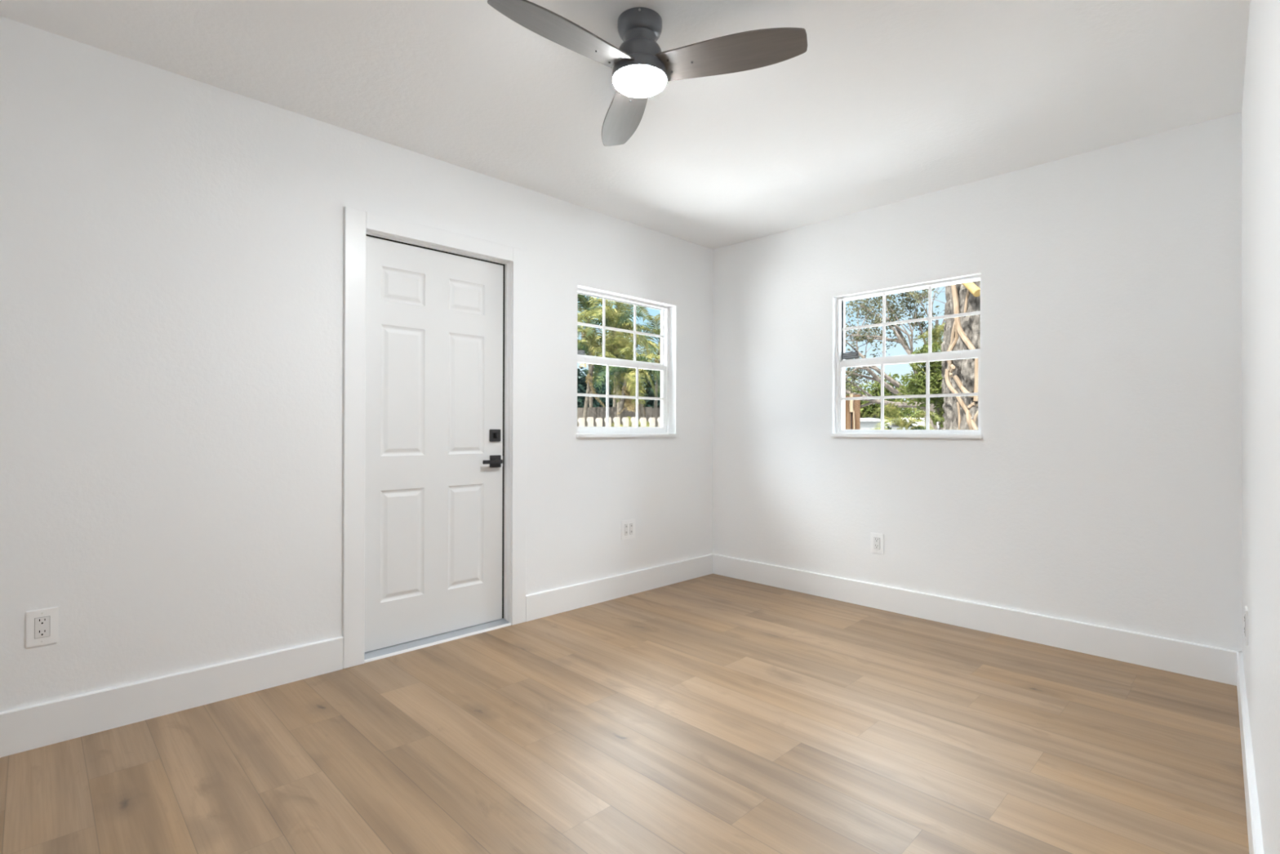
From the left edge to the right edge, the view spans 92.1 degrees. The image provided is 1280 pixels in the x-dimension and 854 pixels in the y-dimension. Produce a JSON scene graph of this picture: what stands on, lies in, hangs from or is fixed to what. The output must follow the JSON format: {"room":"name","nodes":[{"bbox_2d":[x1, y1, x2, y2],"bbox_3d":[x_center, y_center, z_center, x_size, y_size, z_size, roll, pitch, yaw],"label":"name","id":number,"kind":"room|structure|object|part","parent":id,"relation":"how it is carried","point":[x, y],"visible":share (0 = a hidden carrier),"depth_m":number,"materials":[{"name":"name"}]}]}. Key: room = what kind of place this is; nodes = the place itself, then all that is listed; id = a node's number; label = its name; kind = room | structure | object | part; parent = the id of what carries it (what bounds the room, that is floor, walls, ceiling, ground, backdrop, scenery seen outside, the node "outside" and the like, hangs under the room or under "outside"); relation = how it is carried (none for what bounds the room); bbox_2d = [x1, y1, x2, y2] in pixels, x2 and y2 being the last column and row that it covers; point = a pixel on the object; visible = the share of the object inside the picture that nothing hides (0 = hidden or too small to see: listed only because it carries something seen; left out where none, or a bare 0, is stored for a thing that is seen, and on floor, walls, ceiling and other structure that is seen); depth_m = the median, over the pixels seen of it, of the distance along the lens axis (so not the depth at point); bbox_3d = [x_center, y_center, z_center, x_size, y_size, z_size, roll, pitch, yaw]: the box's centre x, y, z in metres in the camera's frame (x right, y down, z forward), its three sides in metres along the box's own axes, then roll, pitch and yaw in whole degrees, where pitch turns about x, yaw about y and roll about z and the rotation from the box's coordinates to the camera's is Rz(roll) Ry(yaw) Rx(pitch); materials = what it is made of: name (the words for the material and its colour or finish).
{"room":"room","nodes":[
{"label":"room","id":0,"kind":"room"},
{"bbox_2d":[0,16,713,711],"bbox_3d":[-1.079,-0.130,3.166,4.720,2.450,0.135,0,0,-45],"label":"wall","id":1,"kind":"structure","parent":0,"point":[172,245],"depth_m":2.46,"materials":[{"name":"white paint"}]},
{"bbox_2d":[25,606,58,648],"bbox_3d":[-2.045,0.685,2.112,0.081,0.124,0.009,0,0,-45],"label":"wall outlet","id":2,"kind":"object","parent":1,"relation":"attached to","point":[42,625],"visible":1,"depth_m":2.11,"materials":[{"name":"white plastic"}]},
{"bbox_2d":[35,616,49,638],"bbox_3d":[-2.043,0.685,2.110,0.036,0.068,0.002,0,0,-45],"label":"receptacle","id":3,"kind":"object","parent":2,"relation":"attached to","point":[42,623],"depth_m":2.11,"materials":[{"name":"white plastic"}]},
{"bbox_2d":[0,635,342,757],"bbox_3d":[-1.980,1.017,2.171,1.778,0.145,0.016,0,0,-45],"label":"baseboard","id":4,"kind":"structure","parent":1,"relation":"attached to","point":[25,728],"depth_m":2.32,"materials":[{"name":"white wood"}]},
{"bbox_2d":[342,206,527,668],"bbox_3d":[-1.041,0.048,3.191,0.980,2.094,0.152,0,0,-45],"label":"door","id":5,"kind":"structure","parent":1,"relation":"in","point":[434,458],"depth_m":3.15,"materials":[{"name":"white paint"}]},
{"bbox_3d":[-1.000,1.089,3.141,0.797,0.012,0.010,0,0,-45],"label":"threshold trim","id":6,"kind":"part","parent":5,"relation":"part of","materials":[{"name":"white metal"}]},
{"bbox_3d":[-0.803,0.191,3.370,0.118,0.021,0.014,0,0,-45],"label":"lever","id":7,"kind":"part","parent":5,"relation":"part of","materials":[{"name":"black metal"}]},
{"bbox_3d":[-0.803,0.191,3.428,0.068,0.068,0.010,0,0,-45],"label":"lever handle","id":8,"kind":"part","parent":5,"relation":"part of","materials":[{"name":"black metal"}]},
{"bbox_2d":[525,553,713,621],"bbox_3d":[-0.046,1.028,4.078,1.688,0.145,0.016,0,0,-45],"label":"baseboard","id":9,"kind":"structure","parent":1,"relation":"attached to","point":[558,600],"depth_m":3.94,"materials":[{"name":"white"}]},
{"bbox_2d":[576,288,678,437],"bbox_3d":[-0.102,-0.398,4.111,0.915,0.931,0.153,0,0,-45],"label":"window","id":10,"kind":"structure","parent":1,"relation":"in","point":[664,366],"depth_m":4.19,"materials":[{"name":"white plastic"}]},
{"bbox_3d":[-0.141,-0.642,4.155,0.869,0.426,0.026,0,0,-45],"label":"sash","id":11,"kind":"part","parent":10,"relation":"part of","materials":[{"name":"white"}]},
{"bbox_3d":[-0.113,0.027,4.122,0.751,0.006,0.008,0,0,-45],"label":"lift rail","id":12,"kind":"part","parent":10,"relation":"part of","materials":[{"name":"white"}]},
{"bbox_3d":[-0.124,-0.202,4.134,0.851,0.475,0.024,0,0,-45],"label":"sash","id":13,"kind":"part","parent":10,"relation":"part of","materials":[{"name":"white"}]},
{"bbox_3d":[-0.088,0.057,4.093,0.915,0.022,0.108,0,0,-45],"label":"sill","id":14,"kind":"part","parent":10,"relation":"part of","materials":[{"name":"white wood"}]},
{"bbox_2d":[621,518,635,539],"bbox_3d":[-0.075,0.672,4.054,0.128,0.126,0.009,0,0,-45],"label":"wall outlet","id":15,"kind":"object","parent":1,"relation":"attached to","point":[628,526],"visible":1,"depth_m":4.05,"materials":[{"name":"white plastic"}]},
{"bbox_2d":[624,524,627,534],"bbox_3d":[-0.089,0.671,4.036,0.026,0.068,0.002,0,0,-45],"label":"receptacle","id":16,"kind":"object","parent":15,"relation":"attached to","point":[625,525],"depth_m":4.03,"materials":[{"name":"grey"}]},
{"bbox_2d":[630,523,632,533],"bbox_3d":[-0.056,0.672,4.069,0.026,0.068,0.002,0,0,-45],"label":"receptacle","id":17,"kind":"object","parent":15,"relation":"attached to","point":[631,524],"depth_m":4.07,"materials":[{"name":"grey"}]},
{"bbox_2d":[0,573,1248,853],"bbox_3d":[0.036,1.125,2.028,4.450,0.060,3.050,0,0,-45],"label":"floor","id":18,"kind":"structure","parent":0,"point":[711,713],"depth_m":2.07,"materials":[{"name":"brown wood"}]},
{"bbox_2d":[0,0,1249,249],"bbox_3d":[0.108,-1.445,2.005,5.370,0.180,4.157,0,0,-45],"label":"ceiling","id":19,"kind":"structure","parent":0,"point":[886,101],"depth_m":2.42,"materials":[{"name":"white paint"}]},
{"bbox_2d":[487,0,807,146],"bbox_3d":[-0.068,-1.246,1.984,0.872,0.219,0.971,0,0,-45],"label":"ceiling fan","id":20,"kind":"object","parent":19,"relation":"hanging from","point":[641,70],"visible":1,"depth_m":1.99,"materials":[{"name":"grey metal"}]},
{"bbox_3d":[-0.231,-1.190,1.864,0.470,0.006,0.153,0,11,-42],"label":"blade","id":21,"kind":"part","parent":20,"relation":"part of","materials":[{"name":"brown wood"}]},
{"bbox_3d":[-0.062,-1.188,2.369,0.153,0.006,0.470,-12,2,-11],"label":"blade","id":22,"kind":"part","parent":20,"relation":"part of","materials":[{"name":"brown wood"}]},
{"bbox_3d":[0.291,-1.188,1.970,0.470,0.006,0.153,0,-12,18],"label":"blade","id":23,"kind":"part","parent":20,"relation":"part of","materials":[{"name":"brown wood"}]},
{"bbox_2d":[712,111,1241,651],"bbox_3d":[1.697,-0.121,3.616,0.135,2.450,3.122,0,0,-45],"label":"wall","id":24,"kind":"structure","parent":0,"point":[1101,485],"depth_m":3.17,"materials":[{"name":"white paint"}]},
{"bbox_2d":[870,532,884,554],"bbox_3d":[1.445,0.709,3.764,0.009,0.122,0.083,0,0,-45],"label":"wall outlet","id":25,"kind":"object","parent":24,"relation":"attached to","point":[877,540],"visible":1,"depth_m":3.76,"materials":[{"name":"white plastic"}]},
{"bbox_2d":[873,537,879,549],"bbox_3d":[1.443,0.709,3.762,0.002,0.068,0.036,0,0,-45],"label":"receptacle","id":26,"kind":"object","parent":25,"relation":"attached to","point":[876,540],"depth_m":3.76,"materials":[{"name":"white plastic"}]},
{"bbox_2d":[829,275,982,438],"bbox_3d":[1.587,-0.388,3.711,0.153,0.903,0.893,0,0,-45],"label":"window","id":27,"kind":"structure","parent":24,"relation":"in","point":[842,363],"depth_m":3.73,"materials":[{"name":"white plastic"}]},
{"bbox_2d":[843,352,857,357],"bbox_3d":[1.361,-0.464,3.993,0.001,0.027,0.098,0,0,-45],"label":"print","id":28,"kind":"object","parent":27,"relation":"attached to","point":[845,354],"depth_m":3.99,"materials":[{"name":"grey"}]},
{"bbox_3d":[1.563,0.052,3.687,0.090,0.023,0.893,0,0,-45],"label":"sill","id":29,"kind":"part","parent":27,"relation":"part of","materials":[{"name":"white stone"}]},
{"bbox_3d":[1.586,0.022,3.706,0.008,0.006,0.738,0,0,-45],"label":"lift rail","id":30,"kind":"part","parent":27,"relation":"part of","materials":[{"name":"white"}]},
{"bbox_3d":[1.598,-0.195,3.718,0.024,0.452,0.838,0,0,-45],"label":"sash","id":31,"kind":"part","parent":27,"relation":"part of","materials":[{"name":"white"}]},
{"bbox_3d":[1.618,-0.625,3.738,0.026,0.428,0.858,0,0,-45],"label":"sash","id":32,"kind":"part","parent":27,"relation":"part of","materials":[{"name":"white"}]},
{"bbox_2d":[711,553,1240,685],"bbox_3d":[1.552,1.031,3.648,0.016,0.145,2.872,0,0,-45],"label":"baseboard","id":33,"kind":"structure","parent":24,"relation":"attached to","point":[1215,664],"depth_m":3.24,"materials":[{"name":"white wood"}]},
{"bbox_2d":[1241,0,1279,853],"bbox_3d":[1.117,-0.131,0.938,0.200,2.450,4.462,0,0,43],"label":"wall","id":34,"kind":"structure","parent":0,"point":[1260,109],"depth_m":1.44,"materials":[{"name":"white paint"}]},
{"bbox_2d":[1244,605,1248,644],"bbox_3d":[2.071,0.677,2.110,0.009,0.118,0.080,0,0,43],"label":"wall outlet","id":35,"kind":"object","parent":34,"relation":"attached to","point":[1246,615],"visible":1,"depth_m":2.08,"materials":[{"name":"white plastic"}]},
{"bbox_2d":[1244,613,1245,635],"bbox_3d":[2.069,0.677,2.111,0.002,0.068,0.036,0,0,43],"label":"receptacle","id":36,"kind":"object","parent":35,"relation":"attached to","point":[1244,614],"depth_m":2.11,"materials":[{"name":"white plastic"}]},
{"bbox_2d":[1236,651,1263,853],"bbox_3d":[1.039,1.022,1.012,0.016,0.145,4.454,0,0,43],"label":"baseboard","id":37,"kind":"structure","parent":34,"relation":"attached to","point":[1253,820],"depth_m":1.76,"materials":[{"name":"white"}]},
{"label":"outside","id":38,"kind":"structure","parent":0,"visible":0},
{"bbox_3d":[15.172,1.450,22.603,74.000,0.200,85.000,0,0,-45],"label":"ground","id":39,"kind":"structure","parent":38,"visible":0},
{"bbox_2d":[577,293,633,417],"bbox_3d":[-1.112,-1.024,14.145,2.062,4.608,2.336,0,0,-45],"label":"palm tree","id":40,"kind":"object","parent":39,"relation":"on","point":[583,300],"visible":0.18,"depth_m":14.06,"materials":[{"name":"green plant"}]},
{"bbox_2d":[577,326,644,426],"bbox_3d":[-0.926,-0.381,12.595,1.979,3.313,2.024,0,0,-45],"label":"palm tree","id":41,"kind":"object","parent":39,"relation":"on","point":[582,344],"visible":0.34,"depth_m":12.38,"materials":[{"name":"green plant"}]},
{"bbox_2d":[577,297,650,425],"bbox_3d":[-0.633,-0.651,12.290,1.798,3.853,1.790,0,0,-8],"label":"palm tree","id":42,"kind":"object","parent":39,"relation":"on","point":[613,319],"visible":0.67,"depth_m":12.07,"materials":[{"name":"green plant"}]},
{"bbox_2d":[582,294,651,406],"bbox_3d":[-0.626,-1.421,16.793,2.308,5.422,2.180,0,0,-45],"label":"palm tree","id":43,"kind":"object","parent":39,"relation":"on","point":[644,310],"visible":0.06,"depth_m":16.93,"materials":[{"name":"green plant"}]},
{"bbox_2d":[577,357,660,426],"bbox_3d":[-0.877,-0.487,19.519,10.235,3.886,2.409,0,0,0],"label":"hedge","id":44,"kind":"object","parent":39,"relation":"on","point":[582,387],"visible":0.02,"depth_m":19.09,"materials":[{"name":"green plant"}]},
{"bbox_2d":[577,406,660,426],"bbox_3d":[-2.076,0.423,13.069,9.650,1.702,0.162,0,0,0],"label":"fence","id":45,"kind":"object","parent":39,"relation":"on","point":[595,412],"visible":0.05,"depth_m":12.99,"materials":[{"name":"brown wood"}]},
{"bbox_2d":[577,417,660,426],"bbox_3d":[-0.926,0.572,8.057,5.750,1.452,0.136,0,0,0],"label":"picket fence","id":46,"kind":"object","parent":39,"relation":"on","point":[616,420],"visible":0.09,"depth_m":7.99,"materials":[{"name":"white wood"}]},
{"bbox_2d":[584,323,660,413],"bbox_3d":[-0.276,-0.558,14.480,2.016,3.682,2.077,0,0,-45],"label":"palm tree","id":47,"kind":"object","parent":39,"relation":"on","point":[652,344],"visible":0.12,"depth_m":14.36,"materials":[{"name":"green plant"}]},
{"bbox_2d":[591,350,656,424],"bbox_3d":[-0.262,-0.067,11.134,1.237,2.680,1.214,0,0,3],"label":"palm tree","id":48,"kind":"object","parent":39,"relation":"on","point":[624,389],"visible":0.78,"depth_m":11.00,"materials":[{"name":"green plant"}]},
{"bbox_2d":[611,416,648,426],"bbox_3d":[-0.193,0.541,10.684,1.004,1.460,0.923,0,0,3],"label":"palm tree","id":49,"kind":"object","parent":39,"relation":"on","point":[629,417],"visible":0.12,"depth_m":10.70,"materials":[{"name":"green plant"}]},
{"bbox_2d":[604,334,660,417],"bbox_3d":[0.005,-0.220,11.458,1.432,2.990,1.344,0,0,-45],"label":"palm tree","id":50,"kind":"object","parent":39,"relation":"on","point":[626,348],"visible":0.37,"depth_m":11.24,"materials":[{"name":"green plant"}]},
{"bbox_2d":[629,313,660,408],"bbox_3d":[0.561,-0.756,15.829,1.949,4.092,1.685,0,0,10],"label":"palm tree","id":51,"kind":"object","parent":39,"relation":"on","point":[654,331],"visible":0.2,"depth_m":15.57,"materials":[{"name":"green plant"}]},
{"bbox_2d":[844,393,860,429],"bbox_3d":[2.047,0.470,5.990,0.162,1.585,0.078,0,0,0],"label":"gate post","id":52,"kind":"object","parent":39,"relation":"on","point":[852,407],"visible":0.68,"depth_m":5.97,"materials":[{"name":"brown wood"}]},
{"bbox_3d":[2.065,0.052,5.960,0.020,0.420,0.013,0,0,15],"label":"cord","id":53,"kind":"part","parent":52,"relation":"part of","materials":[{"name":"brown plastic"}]},
{"bbox_2d":[860,417,888,429],"bbox_3d":[7.465,0.513,20.599,1.100,1.620,1.400,0,0,0],"label":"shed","id":54,"kind":"object","parent":39,"relation":"on","point":[865,423],"visible":0.2,"depth_m":20.00,"materials":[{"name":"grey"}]},
{"bbox_2d":[844,372,917,429],"bbox_3d":[8.635,-0.460,24.407,2.415,3.660,4.856,0,0,-45],"label":"spreading tree","id":55,"kind":"object","parent":39,"relation":"on","point":[867,411],"visible":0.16,"depth_m":23.59,"materials":[{"name":"green plant"}]},
{"bbox_2d":[844,286,946,429],"bbox_3d":[5.746,-1.964,18.009,6.340,6.588,5.499,0,0,-8],"label":"spreading tree","id":56,"kind":"object","parent":39,"relation":"on","point":[891,308],"visible":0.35,"depth_m":17.20,"materials":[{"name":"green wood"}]},
{"bbox_2d":[872,408,924,429],"bbox_3d":[13.431,0.024,32.856,4.481,2.796,2.814,0,0,13],"label":"bush","id":57,"kind":"object","parent":39,"relation":"on","point":[911,413],"visible":0.04,"depth_m":32.51,"materials":[{"name":"green plant"}]},
{"bbox_2d":[871,402,943,429],"bbox_3d":[4.596,0.423,10.925,1.481,1.725,1.510,0,0,-45],"label":"bush","id":58,"kind":"object","parent":39,"relation":"on","point":[899,420],"visible":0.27,"depth_m":10.88,"materials":[{"name":"green plant"}]},
{"bbox_2d":[884,417,938,429],"bbox_3d":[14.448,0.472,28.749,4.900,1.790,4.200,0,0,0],"label":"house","id":59,"kind":"structure","parent":39,"relation":"on","point":[894,426],"depth_m":29.57,"materials":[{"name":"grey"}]},
{"bbox_2d":[885,407,940,417],"bbox_3d":[17.043,-0.296,36.013,5.800,3.470,2.962,0,0,14],"label":"bush","id":60,"kind":"object","parent":39,"relation":"on","point":[920,409],"visible":0.02,"depth_m":35.70,"materials":[{"name":"green plant"}]},
{"bbox_2d":[895,340,944,429],"bbox_3d":[6.084,-0.230,12.497,1.457,3.058,1.516,0,0,-45],"label":"bushy tree","id":61,"kind":"object","parent":39,"relation":"on","point":[935,378],"visible":0.43,"depth_m":12.42,"materials":[{"name":"green plant"}]},
{"bbox_3d":[6.099,-0.029,12.551,0.410,2.656,0.272,0,0,21],"label":"stem","id":62,"kind":"part","parent":61,"relation":"part of","materials":[{"name":"plant"}]},
{"bbox_2d":[910,322,945,429],"bbox_3d":[6.922,-0.516,14.064,1.489,3.634,1.609,0,0,26],"label":"palm tree","id":63,"kind":"object","parent":39,"relation":"on","point":[938,331],"visible":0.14,"depth_m":13.89,"materials":[{"name":"green plant"}]},
{"bbox_2d":[941,280,980,429],"bbox_3d":[5.521,-2.694,7.226,4.406,7.939,6.254,0,0,19],"label":"tree","id":64,"kind":"object","parent":39,"relation":"on","point":[960,333],"visible":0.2,"depth_m":6.85,"materials":[{"name":"grey plant"}]}
]}

